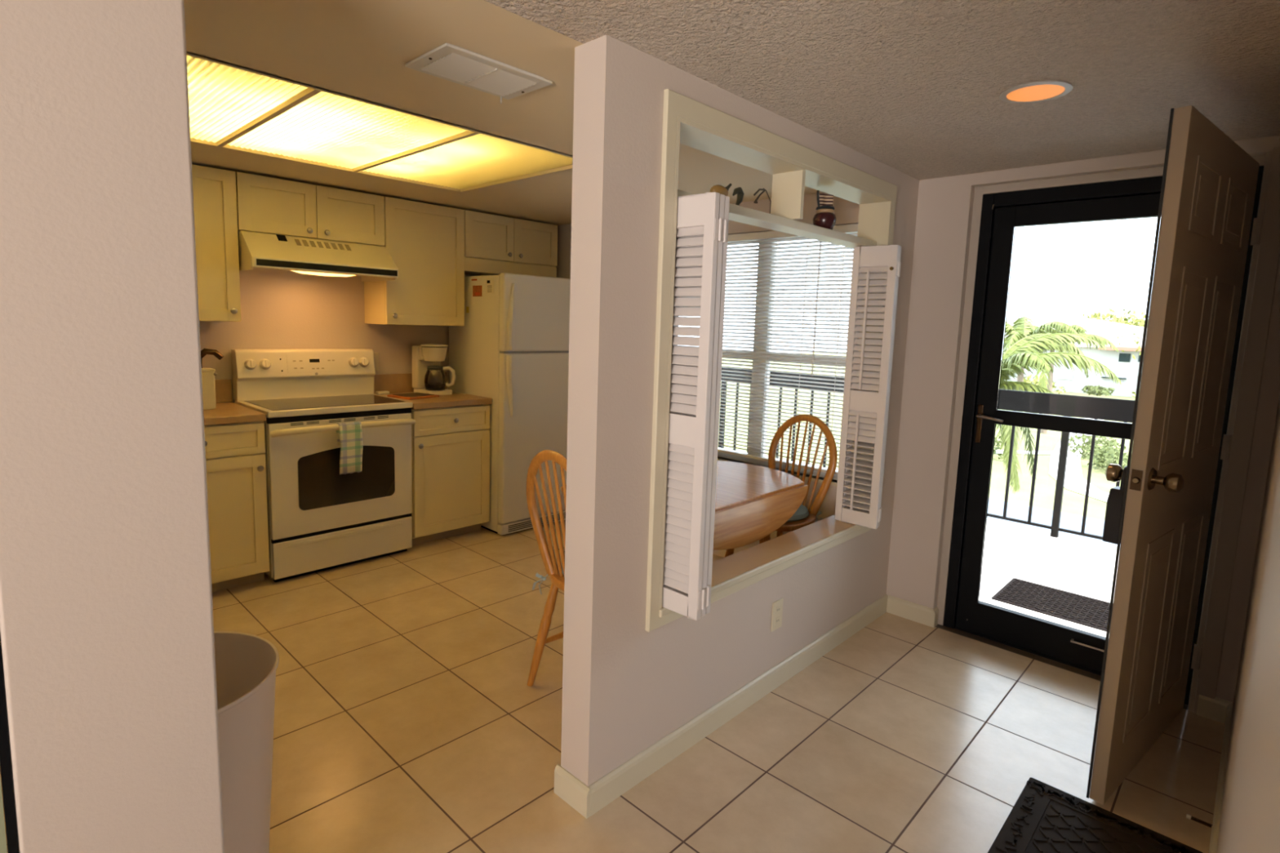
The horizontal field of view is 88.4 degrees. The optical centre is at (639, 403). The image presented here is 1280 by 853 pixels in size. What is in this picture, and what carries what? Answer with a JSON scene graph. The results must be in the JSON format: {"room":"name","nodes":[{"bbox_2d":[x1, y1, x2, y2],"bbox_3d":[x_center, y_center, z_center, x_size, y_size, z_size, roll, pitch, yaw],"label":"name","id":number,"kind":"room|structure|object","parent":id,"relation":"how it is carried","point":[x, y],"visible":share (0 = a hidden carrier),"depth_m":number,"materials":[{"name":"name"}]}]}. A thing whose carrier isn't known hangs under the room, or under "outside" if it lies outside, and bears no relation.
{"room":"entryway","nodes":[
{"label":"entryway","id":0,"kind":"room"},
{"bbox_2d":[199,267,478,402],"bbox_3d":[-2.183,-0.183,3.794,0.100,2.100,3.890,8,9,43],"label":"wall","id":1,"kind":"structure","parent":0,"point":[280,308],"depth_m":3.89,"materials":[{"name":"beige paint"}]},
{"bbox_2d":[191,164,241,321],"bbox_3d":[-2.289,-0.792,3.270,0.332,0.750,0.448,8,9,43],"label":"upper cabinet","id":2,"kind":"object","parent":1,"relation":"attached to","point":[214,189],"visible":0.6,"depth_m":3.27,"materials":[{"name":"beige wood"}]},
{"bbox_2d":[214,378,232,402],"bbox_3d":[-2.535,-0.047,3.355,0.018,0.125,0.794,8,9,43],"label":"backsplash","id":3,"kind":"structure","parent":1,"relation":"attached to","point":[223,387],"depth_m":3.61,"materials":[{"name":"laminate"}]},
{"bbox_2d":[235,171,384,246],"bbox_3d":[-1.860,-1.060,3.680,0.332,0.288,0.763,8,9,43],"label":"upper cabinet","id":4,"kind":"object","parent":1,"relation":"attached to","point":[264,205],"visible":0.93,"depth_m":3.55,"materials":[{"name":"beige wood"}]},
{"bbox_2d":[237,231,398,281],"bbox_3d":[-1.816,-0.806,3.660,0.474,0.200,0.759,8,9,43],"label":"range hood","id":5,"kind":"object","parent":1,"relation":"attached to","point":[304,255],"visible":0.94,"depth_m":3.49,"materials":[{"name":"beige metal"}]},
{"bbox_2d":[373,352,378,370],"bbox_3d":[-1.707,-0.268,4.205,0.007,0.116,0.072,8,9,43],"label":"wall outlet","id":6,"kind":"object","parent":1,"relation":"attached to","point":[375,354],"visible":0.36,"depth_m":4.22,"materials":[{"name":"beige plastic"}]},
{"bbox_2d":[373,372,446,394],"bbox_3d":[-1.537,-0.139,4.393,0.018,0.125,0.535,8,9,43],"label":"backsplash","id":7,"kind":"structure","parent":1,"relation":"attached to","point":[393,383],"depth_m":4.31,"materials":[{"name":"laminate"}]},
{"bbox_2d":[364,196,464,326],"bbox_3d":[-1.419,-0.874,4.174,0.332,0.747,0.528,8,9,43],"label":"upper cabinet","id":8,"kind":"object","parent":1,"relation":"attached to","point":[425,242],"visible":0.96,"depth_m":4.07,"materials":[{"name":"beige wood"}]},
{"bbox_2d":[464,209,557,277],"bbox_3d":[-0.964,-1.094,4.619,0.332,0.388,0.764,8,9,43],"label":"upper cabinet","id":9,"kind":"object","parent":1,"relation":"attached to","point":[495,245],"visible":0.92,"depth_m":4.49,"materials":[{"name":"beige wood"}]},
{"bbox_2d":[418,346,447,361],"bbox_3d":[-1.344,-0.325,4.302,0.165,0.090,0.159,8,9,43],"label":"basket","id":10,"kind":"object","parent":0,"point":[426,353],"depth_m":4.25,"materials":[{"name":"beige plastic"}]},
{"bbox_2d":[0,0,919,852],"bbox_3d":[0.135,0.096,2.102,0.120,2.100,3.152,8,9,43],"label":"wall","id":11,"kind":"structure","parent":0,"point":[107,642],"depth_m":1.06,"materials":[{"name":"beige paint"}]},
{"bbox_2d":[0,644,18,852],"bbox_3d":[-0.941,0.200,0.946,0.052,2.100,0.011,8,9,43],"label":"trim","id":12,"kind":"structure","parent":11,"relation":"attached to","point":[5,756],"depth_m":0.97,"materials":[{"name":"black"}]},
{"bbox_2d":[554,764,591,818],"bbox_3d":[-0.198,1.123,1.910,0.146,0.085,0.014,8,9,43],"label":"baseboard","id":13,"kind":"structure","parent":11,"relation":"attached to","point":[570,788],"depth_m":1.90,"materials":[{"name":"beige wood"}]},
{"bbox_2d":[662,191,729,620],"bbox_3d":[0.137,0.019,1.941,0.216,1.218,0.077,8,9,43],"label":"shutter","id":14,"kind":"object","parent":11,"relation":"attached to","point":[703,219],"visible":0.71,"depth_m":1.89,"materials":[{"name":"white wood"}]},
{"bbox_2d":[588,594,888,816],"bbox_3d":[0.548,1.066,2.590,0.014,0.085,2.003,8,9,43],"label":"baseboard","id":15,"kind":"structure","parent":11,"relation":"attached to","point":[615,783],"depth_m":2.30,"materials":[{"name":"beige wood"}]},
{"bbox_2d":[662,515,854,608],"bbox_3d":[0.498,0.580,2.552,0.138,0.020,1.425,8,9,43],"label":"window sill","id":16,"kind":"structure","parent":11,"relation":"on","point":[724,569],"depth_m":2.57,"materials":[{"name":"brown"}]},
{"bbox_2d":[658,524,864,617],"bbox_3d":[0.552,0.589,2.501,0.012,0.026,1.425,8,9,43],"label":"trim","id":17,"kind":"structure","parent":11,"relation":"attached to","point":[664,611],"depth_m":2.43,"materials":[{"name":"beige wood"}]},
{"bbox_2d":[644,88,897,631],"bbox_3d":[0.568,-0.134,2.421,0.018,1.547,1.509,8,9,43],"label":"trim","id":18,"kind":"structure","parent":11,"relation":"attached to","point":[676,104],"depth_m":1.93,"materials":[{"name":"beige wood"}]},
{"bbox_2d":[658,116,892,613],"bbox_3d":[0.522,-0.128,2.465,0.142,1.448,1.425,8,9,43],"label":"trim","id":19,"kind":"structure","parent":11,"relation":"attached to","point":[875,208],"depth_m":2.24,"materials":[{"name":"beige wood"}]},
{"bbox_2d":[677,189,876,248],"bbox_3d":[0.524,-0.656,2.417,0.090,0.030,1.401,8,9,43],"label":"shelf","id":20,"kind":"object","parent":11,"relation":"attached to","point":[737,213],"depth_m":2.41,"materials":[{"name":"beige wood"}]},
{"bbox_2d":[710,183,731,195],"bbox_3d":[0.264,-0.683,2.131,0.041,0.074,0.101,8,9,43],"label":"bird figurine","id":21,"kind":"object","parent":20,"relation":"on","point":[720,189],"visible":0.46,"depth_m":2.10,"materials":[{"name":"brown wood"}]},
{"bbox_2d":[732,186,744,205],"bbox_3d":[0.324,-0.683,2.180,0.032,0.068,0.055,8,9,43],"label":"figurine","id":22,"kind":"object","parent":20,"relation":"on","point":[738,191],"visible":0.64,"depth_m":2.18,"materials":[{"name":"ceramic"}]},
{"bbox_2d":[753,188,771,213],"bbox_3d":[0.429,-0.703,2.288,0.030,0.088,0.117,8,9,43],"label":"ornament","id":23,"kind":"object","parent":20,"relation":"on","point":[763,190],"visible":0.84,"depth_m":2.27,"materials":[{"name":"brown metal"}]},
{"bbox_2d":[813,190,836,230],"bbox_3d":[0.742,-0.770,2.636,0.092,0.158,0.091,8,9,43],"label":"jar","id":24,"kind":"object","parent":20,"relation":"on","point":[824,217],"visible":0.91,"depth_m":2.61,"materials":[{"name":"red ceramic"}]},
{"bbox_2d":[770,597,783,631],"bbox_3d":[0.529,0.814,2.535,0.007,0.116,0.072,8,9,43],"label":"wall outlet","id":25,"kind":"object","parent":11,"relation":"attached to","point":[777,606],"visible":1,"depth_m":2.53,"materials":[{"name":"beige plastic"}]},
{"bbox_2d":[774,616,779,624],"bbox_3d":[0.530,0.836,2.536,0.002,0.028,0.032,8,9,43],"label":"socket","id":26,"kind":"object","parent":25,"relation":"attached to","point":[776,618],"depth_m":2.53,"materials":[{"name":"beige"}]},
{"bbox_2d":[775,605,780,613],"bbox_3d":[0.531,0.793,2.531,0.002,0.028,0.032,8,9,43],"label":"socket","id":27,"kind":"object","parent":25,"relation":"attached to","point":[777,607],"depth_m":2.53,"materials":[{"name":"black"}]},
{"bbox_2d":[717,456,837,486],"bbox_3d":[0.640,0.363,3.858,1.420,0.018,0.062,8,9,43],"label":"window sill","id":28,"kind":"structure","parent":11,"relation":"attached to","point":[834,482],"depth_m":3.61,"materials":[{"name":"beige"}]},
{"bbox_2d":[770,169,805,219],"bbox_3d":[0.536,-0.752,2.390,0.124,0.167,0.019,8,9,43],"label":"trim","id":29,"kind":"structure","parent":11,"relation":"attached to","point":[788,188],"depth_m":2.38,"materials":[{"name":"beige wood"}]},
{"bbox_2d":[835,244,901,528],"bbox_3d":[0.993,-0.065,2.871,0.201,1.218,0.078,8,9,43],"label":"shutter","id":30,"kind":"object","parent":11,"relation":"attached to","point":[864,415],"visible":1,"depth_m":2.85,"materials":[{"name":"white wood"}]},
{"bbox_2d":[0,520,1224,852],"bbox_3d":[-0.626,1.365,0.349,7.390,0.050,6.890,8,9,43],"label":"floor","id":31,"kind":"structure","parent":0,"point":[408,719],"depth_m":2.23,"materials":[{"name":"tile"}]},
{"bbox_2d":[204,421,269,592],"bbox_3d":[-2.257,0.501,3.309,0.597,0.853,0.542,8,9,43],"label":"base cabinet","id":32,"kind":"object","parent":31,"relation":"on","point":[236,464],"visible":0.45,"depth_m":3.23,"materials":[{"name":"beige wood"}]},
{"bbox_2d":[203,378,266,426],"bbox_3d":[-2.333,0.002,3.165,0.580,0.163,0.794,8,9,43],"label":"countertop","id":33,"kind":"structure","parent":32,"relation":"on","point":[226,411],"depth_m":3.27,"materials":[{"name":"laminate"}]},
{"bbox_2d":[201,368,217,409],"bbox_3d":[-2.226,-0.074,3.333,0.118,0.204,0.129,8,9,43],"label":"canister","id":34,"kind":"object","parent":33,"relation":"on","point":[208,375],"visible":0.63,"depth_m":3.32,"materials":[{"name":"beige ceramic"}]},
{"bbox_2d":[200,348,223,368],"bbox_3d":[-2.305,-0.142,3.467,0.120,0.301,0.186,8,9,43],"label":"faucet","id":35,"kind":"object","parent":33,"relation":"on","point":[204,352],"visible":0.27,"depth_m":3.44,"materials":[{"name":"brown metal"}]},
{"bbox_2d":[213,631,279,852],"bbox_3d":[-1.012,0.885,1.424,0.424,0.618,0.424,8,9,43],"label":"trash can","id":36,"kind":"object","parent":31,"relation":"on","point":[246,664],"visible":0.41,"depth_m":1.41,"materials":[{"name":"beige plastic"}]},
{"bbox_2d":[231,348,415,582],"bbox_3d":[-1.775,0.297,3.746,0.636,1.184,0.766,8,9,43],"label":"electric range","id":37,"kind":"object","parent":31,"relation":"on","point":[320,518],"visible":0.98,"depth_m":3.63,"materials":[{"name":"beige metal"}]},
{"bbox_2d":[336,421,363,475],"bbox_3d":[-1.555,0.238,3.529,0.045,0.275,0.126,8,9,43],"label":"dish towel","id":38,"kind":"object","parent":37,"relation":"hanging from","point":[349,434],"visible":0.99,"depth_m":3.51,"materials":[{"name":"fabric"}]},
{"bbox_2d":[411,404,489,545],"bbox_3d":[-1.346,0.416,4.257,0.597,0.853,0.527,8,9,43],"label":"base cabinet","id":39,"kind":"object","parent":31,"relation":"on","point":[451,446],"visible":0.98,"depth_m":4.06,"materials":[{"name":"beige wood"}]},
{"bbox_2d":[373,372,492,409],"bbox_3d":[-1.335,-0.091,4.202,0.580,0.163,0.535,8,9,43],"label":"countertop","id":40,"kind":"structure","parent":39,"relation":"on","point":[396,384],"depth_m":4.22,"materials":[{"name":"laminate"}]},
{"bbox_2d":[375,391,389,395],"bbox_3d":[-1.652,-0.069,4.222,0.055,0.018,0.075,8,9,43],"label":"dish","id":41,"kind":"object","parent":40,"relation":"on","point":[380,393],"visible":1,"depth_m":4.20,"materials":[{"name":"beige"}]},
{"bbox_2d":[387,392,439,399],"bbox_3d":[-1.420,-0.049,4.129,0.210,0.015,0.230,6,8,31],"label":"cutting board","id":42,"kind":"object","parent":40,"relation":"on","point":[411,396],"visible":0.97,"depth_m":4.08,"materials":[{"name":"brown wood"}]},
{"bbox_2d":[411,343,466,395],"bbox_3d":[-1.323,-0.228,4.339,0.296,0.328,0.245,8,9,43],"label":"coffee maker","id":43,"kind":"object","parent":40,"relation":"on","point":[426,359],"visible":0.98,"depth_m":4.30,"materials":[{"name":"beige plastic"}]},
{"bbox_2d":[448,272,570,535],"bbox_3d":[-0.834,-0.026,4.609,0.693,1.680,0.721,8,9,43],"label":"refrigerator","id":44,"kind":"object","parent":31,"relation":"on","point":[511,348],"visible":0.66,"depth_m":4.28,"materials":[{"name":"white metal"}]},
{"bbox_2d":[472,285,482,296],"bbox_3d":[-1.051,-0.727,4.253,0.106,0.070,0.002,8,9,43],"label":"magnet","id":45,"kind":"object","parent":44,"relation":"attached to","point":[477,290],"visible":1,"depth_m":4.25,"materials":[{"name":"brown"}]},
{"bbox_2d":[485,277,493,293],"bbox_3d":[-0.948,-0.743,4.152,0.086,0.095,0.003,8,9,43],"label":"paper","id":46,"kind":"object","parent":44,"relation":"attached to","point":[489,282],"visible":1,"depth_m":4.15,"materials":[{"name":"beige paper"}]},
{"bbox_2d":[525,449,566,686],"bbox_3d":[-0.155,0.623,2.453,0.453,0.956,0.413,-4,9,-42],"label":"dining chair","id":47,"kind":"object","parent":31,"relation":"on","point":[556,572],"visible":0.41,"depth_m":2.41,"materials":[{"name":"brown wood"}]},
{"bbox_2d":[560,460,808,550],"bbox_3d":[0.202,0.702,2.949,0.685,0.702,1.170,8,9,43],"label":"dining table","id":48,"kind":"object","parent":31,"relation":"on","point":[752,501],"visible":0.33,"depth_m":2.79,"materials":[{"name":"brown wood"}]},
{"bbox_2d":[724,413,837,557],"bbox_3d":[0.704,0.543,3.349,0.453,0.956,0.413,-4,9,-42],"label":"dining chair","id":49,"kind":"object","parent":31,"relation":"on","point":[802,517],"visible":0.52,"depth_m":3.36,"materials":[{"name":"brown wood"}]},
{"bbox_2d":[786,504,808,521],"bbox_3d":[0.678,0.529,3.323,0.344,0.049,0.344,-4,9,-42],"label":"cushion","id":50,"kind":"object","parent":49,"relation":"on","point":[802,514],"depth_m":3.22,"materials":[{"name":"blue fabric"}]},
{"bbox_2d":[987,777,1203,852],"bbox_3d":[1.063,1.239,1.605,0.423,0.009,0.950,8,9,43],"label":"doormat","id":51,"kind":"object","parent":31,"relation":"on","point":[1045,818],"visible":1,"depth_m":1.86,"materials":[{"name":"grey rubber"}]},
{"bbox_2d":[183,0,1279,225],"bbox_3d":[-0.556,-0.793,0.089,7.390,0.100,6.890,8,9,43],"label":"ceiling","id":52,"kind":"structure","parent":0,"point":[913,87],"depth_m":1.79,"materials":[{"name":"white paint"}]},
{"bbox_2d":[186,51,573,192],"bbox_3d":[-1.216,-1.204,2.668,1.160,0.263,1.820,8,9,43],"label":"ceiling light","id":53,"kind":"object","parent":52,"relation":"attached to","point":[230,105],"visible":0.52,"depth_m":2.66,"materials":[{"name":"beige plastic"}]},
{"bbox_2d":[404,43,552,104],"bbox_3d":[-0.462,-0.942,1.907,0.229,0.030,0.350,8,9,43],"label":"ceiling vent","id":54,"kind":"object","parent":52,"relation":"in","point":[449,62],"visible":1,"depth_m":1.88,"materials":[{"name":"grey metal"}]},
{"bbox_2d":[999,80,1072,103],"bbox_3d":[1.146,-0.902,1.908,0.184,0.007,0.184,8,9,43],"label":"recessed light","id":55,"kind":"object","parent":52,"relation":"in","point":[1042,91],"visible":1,"depth_m":1.90,"materials":[{"name":"beige"}]},
{"bbox_2d":[555,135,1279,608],"bbox_3d":[0.429,1.112,4.205,14.000,5.600,0.150,8,9,43],"label":"wall","id":56,"kind":"structure","parent":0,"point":[944,204],"depth_m":3.10,"materials":[{"name":"beige paint"}]},
{"bbox_2d":[717,232,857,479],"bbox_3d":[0.700,-0.309,3.818,1.420,1.330,0.050,8,9,43],"label":"window","id":57,"kind":"structure","parent":56,"relation":"attached to","point":[822,474],"depth_m":3.80,"materials":[{"name":"grey paint"}]},
{"bbox_2d":[679,223,857,475],"bbox_3d":[0.652,-0.322,3.766,1.396,1.285,0.050,8,9,43],"label":"window blind","id":58,"kind":"object","parent":57,"relation":"attached to","point":[846,228],"visible":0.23,"depth_m":3.62,"materials":[{"name":"white plastic"}]},
{"bbox_2d":[886,595,933,626],"bbox_3d":[1.320,1.014,3.225,0.218,0.085,0.014,8,9,43],"label":"baseboard","id":59,"kind":"structure","parent":56,"relation":"attached to","point":[900,607],"depth_m":3.22,"materials":[{"name":"beige wood"}]},
{"bbox_2d":[930,607,938,627],"bbox_3d":[1.416,1.026,3.159,0.014,0.085,0.049,8,9,43],"label":"baseboard","id":60,"kind":"structure","parent":56,"relation":"attached to","point":[935,615],"depth_m":3.15,"materials":[{"name":"beige"}]},
{"bbox_2d":[935,151,1272,711],"bbox_3d":[1.860,0.124,2.740,1.060,2.103,0.157,8,9,43],"label":"door frame","id":61,"kind":"structure","parent":56,"relation":"attached to","point":[1264,160],"depth_m":2.83,"materials":[{"name":"beige paint"}]},
{"bbox_2d":[1215,256,1279,702],"bbox_3d":[2.179,0.135,2.329,0.085,2.100,0.002,8,9,43],"label":"wall","id":62,"kind":"structure","parent":0,"point":[1269,391],"depth_m":2.34,"materials":[{"name":"beige paint"}]},
{"bbox_2d":[943,165,1263,704],"bbox_3d":[1.833,0.116,2.746,0.913,2.017,0.115,8,9,43],"label":"storm door","id":63,"kind":"structure","parent":62,"relation":"in","point":[1135,198],"depth_m":2.92,"materials":[{"name":"black metal"}]},
{"bbox_2d":[1196,694,1231,724],"bbox_3d":[2.137,1.135,2.448,0.095,0.085,0.014,8,9,43],"label":"baseboard","id":64,"kind":"structure","parent":62,"relation":"attached to","point":[1215,709],"depth_m":2.44,"materials":[{"name":"beige wood"}]},
{"bbox_2d":[1193,146,1279,713],"bbox_3d":[2.148,0.151,2.351,0.055,2.060,0.009,8,9,43],"label":"trim","id":65,"kind":"structure","parent":62,"relation":"attached to","point":[1268,254],"depth_m":2.34,"materials":[{"name":"beige paint"}]},
{"bbox_2d":[1217,392,1279,852],"bbox_3d":[1.115,0.249,1.091,0.100,2.100,3.270,8,9,43],"label":"wall","id":66,"kind":"structure","parent":0,"point":[1250,818],"depth_m":0.92,"materials":[{"name":"beige paint"}]},
{"bbox_2d":[1086,105,1263,804],"bbox_3d":[1.733,0.182,2.143,0.898,1.994,0.183,-4,9,-41],"label":"entrance door","id":67,"kind":"structure","parent":66,"relation":"in","point":[1210,185],"depth_m":1.98,"materials":[{"name":"beige paint"}]},
{"bbox_2d":[1102,466,1129,544],"bbox_3d":[1.417,0.294,1.945,0.092,0.227,0.040,-4,9,-38],"label":"box","id":68,"kind":"object","parent":67,"relation":"hanging from","point":[1114,500],"visible":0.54,"depth_m":1.92,"materials":[{"name":"black plastic"}]},
{"bbox_2d":[1186,813,1212,827],"bbox_3d":[1.580,1.180,1.860,0.056,0.012,0.012,8,9,43],"label":"door stop","id":69,"kind":"object","parent":66,"relation":"attached to","point":[1188,816],"visible":1,"depth_m":1.86,"materials":[{"name":"brown metal"}]},
{"bbox_2d":[1208,702,1233,852],"bbox_3d":[1.042,1.243,1.250,0.014,0.085,3.270,8,9,43],"label":"baseboard","id":70,"kind":"structure","parent":66,"relation":"attached to","point":[1220,784],"depth_m":1.97,"materials":[{"name":"beige wood"}]},
{"bbox_3d":[-2.577,0.342,-0.682,0.070,2.100,2.840,8,9,43],"label":"wall","id":71,"kind":"structure","parent":0,"visible":0},
{"bbox_2d":[0,776,7,852],"bbox_3d":[-1.252,0.228,0.631,0.040,2.100,0.875,8,9,43],"label":"door","id":72,"kind":"structure","parent":71,"relation":"in","point":[3,849],"depth_m":0.98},
{"label":"outside","id":73,"kind":"structure","parent":0,"visible":0},
{"bbox_2d":[718,351,1138,519],"bbox_3d":[49.142,-0.801,56.709,120.000,0.200,112.100,8,9,43],"label":"ground","id":74,"kind":"structure","parent":73,"point":[1073,502],"depth_m":24.18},
{"bbox_2d":[993,435,1004,458],"bbox_3d":[11.907,1.314,23.845,2.611,1.374,1.924,8,9,43],"label":"shrub","id":75,"kind":"object","parent":74,"relation":"on","point":[996,441],"visible":0.02,"depth_m":23.27,"materials":[{"name":"green plant"}]},
{"bbox_2d":[995,449,1059,454],"bbox_3d":[12.077,1.583,25.833,7.408,0.001,3.587,8,9,43],"label":"garden path","id":76,"kind":"structure","parent":74,"relation":"on","point":[1041,452],"depth_m":24.49,"materials":[{"name":"grey concrete"}]},
{"bbox_2d":[1023,374,1065,394],"bbox_3d":[30.089,-1.414,50.289,3.370,1.621,3.402,-2,8,-26],"label":"shrub","id":77,"kind":"object","parent":74,"relation":"on","point":[1035,382],"visible":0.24,"depth_m":49.88,"materials":[{"name":"green plant"}]},
{"bbox_2d":[1003,315,1088,453],"bbox_3d":[12.794,-0.479,22.352,4.001,5.027,4.160,8,9,43],"label":"palm tree","id":78,"kind":"object","parent":74,"relation":"on","point":[1015,335],"visible":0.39,"depth_m":21.16,"materials":[{"name":"green plant"}]},
{"bbox_2d":[1004,324,1118,433],"bbox_3d":[18.324,-1.071,29.394,3.939,4.877,4.517,-2,8,-27],"label":"palm tree","id":79,"kind":"object","parent":74,"relation":"on","point":[1081,331],"visible":0.21,"depth_m":28.22,"materials":[{"name":"green plant"}]},
{"bbox_2d":[1003,316,1146,397],"bbox_3d":[36.728,-4.290,56.382,26.800,6.000,10.300,8,9,43],"label":"apartment building","id":80,"kind":"structure","parent":74,"relation":"on","point":[1126,368],"depth_m":50.91,"materials":[{"name":"grey paint"}]},
{"bbox_2d":[1048,417,1109,502],"bbox_3d":[21.779,1.977,25.222,11.911,0.001,25.689,8,9,43],"label":"garden path","id":81,"kind":"structure","parent":74,"relation":"on","point":[1074,481],"depth_m":21.07,"materials":[{"name":"grey concrete"}]},
{"bbox_2d":[1059,434,1125,458],"bbox_3d":[16.486,1.599,23.943,1.937,1.042,2.096,8,9,43],"label":"shrub","id":82,"kind":"object","parent":74,"relation":"on","point":[1109,443],"visible":0.56,"depth_m":23.78,"materials":[{"name":"green plant"}]},
{"bbox_2d":[1080,384,1115,395],"bbox_3d":[33.421,-0.970,48.128,2.113,0.904,1.473,5,8,25],"label":"shrub","id":83,"kind":"object","parent":74,"relation":"on","point":[1099,390],"visible":1,"depth_m":47.84,"materials":[{"name":"green plant"}]},
{"bbox_2d":[1084,444,1131,471],"bbox_3d":[15.733,1.866,21.561,2.142,0.978,2.003,8,9,43],"label":"shrub","id":84,"kind":"object","parent":74,"relation":"on","point":[1110,454],"visible":0.62,"depth_m":21.60,"materials":[{"name":"green plant"}]},
{"bbox_2d":[1079,308,1148,327],"bbox_3d":[50.795,-6.167,68.806,12.245,7.695,13.726,8,9,43],"label":"broadleaf tree","id":85,"kind":"object","parent":74,"relation":"on","point":[1137,322],"visible":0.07,"depth_m":68.56,"materials":[{"name":"green plant"}]},
{"bbox_2d":[1116,333,1145,359],"bbox_3d":[27.981,-1.537,35.624,3.758,4.947,3.267,8,9,43],"label":"broadleaf tree","id":86,"kind":"object","parent":74,"relation":"on","point":[1135,340],"visible":0.13,"depth_m":35.96,"materials":[{"name":"green plant"}]},
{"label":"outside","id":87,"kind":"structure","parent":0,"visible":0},
{"bbox_2d":[724,448,1120,545],"bbox_3d":[5.017,3.279,10.837,80.000,0.210,15.460,8,9,43],"label":"pavement","id":88,"kind":"structure","parent":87,"point":[1041,516],"depth_m":15.68,"materials":[{"name":"white concrete"}]},
{"bbox_2d":[995,333,1121,493],"bbox_3d":[4.456,1.238,8.643,2.213,4.363,2.142,1,7,-11],"label":"palm tree","id":89,"kind":"object","parent":88,"relation":"on","point":[1018,354],"visible":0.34,"depth_m":8.07,"materials":[{"name":"green plant"}]},
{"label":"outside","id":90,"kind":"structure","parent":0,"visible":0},
{"bbox_2d":[978,518,1119,637],"bbox_3d":[1.218,0.942,5.010,16.000,0.196,2.120,8,9,43],"label":"walkway","id":91,"kind":"structure","parent":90,"point":[1086,568],"depth_m":4.09,"materials":[{"name":"concrete"}]},
{"bbox_2d":[718,365,1137,539],"bbox_3d":[2.063,0.312,5.438,14.500,1.007,0.043,8,9,43],"label":"railing","id":92,"kind":"object","parent":91,"relation":"on","point":[1082,406],"visible":0.12,"depth_m":4.64,"materials":[{"name":"brown metal"}]},
{"bbox_2d":[980,600,1105,637],"bbox_3d":[1.990,1.103,3.058,0.980,0.001,0.360,8,9,43],"label":"strip","id":93,"kind":"object","parent":91,"relation":"on","point":[980,601],"depth_m":3.28,"materials":[{"name":"metal"}]},
{"bbox_2d":[989,520,1115,546],"bbox_3d":[1.915,0.780,5.720,16.000,0.001,0.006,8,9,43],"label":"joint","id":94,"kind":"object","parent":91,"relation":"on","point":[989,520],"depth_m":4.69,"materials":[{"name":"metal"}]},
{"bbox_2d":[991,577,1113,631],"bbox_3d":[2.244,1.057,3.459,0.612,0.011,0.425,8,9,43],"label":"doormat","id":95,"kind":"object","parent":91,"relation":"on","point":[1088,611],"visible":0.87,"depth_m":3.48,"materials":[{"name":"black rubber"}]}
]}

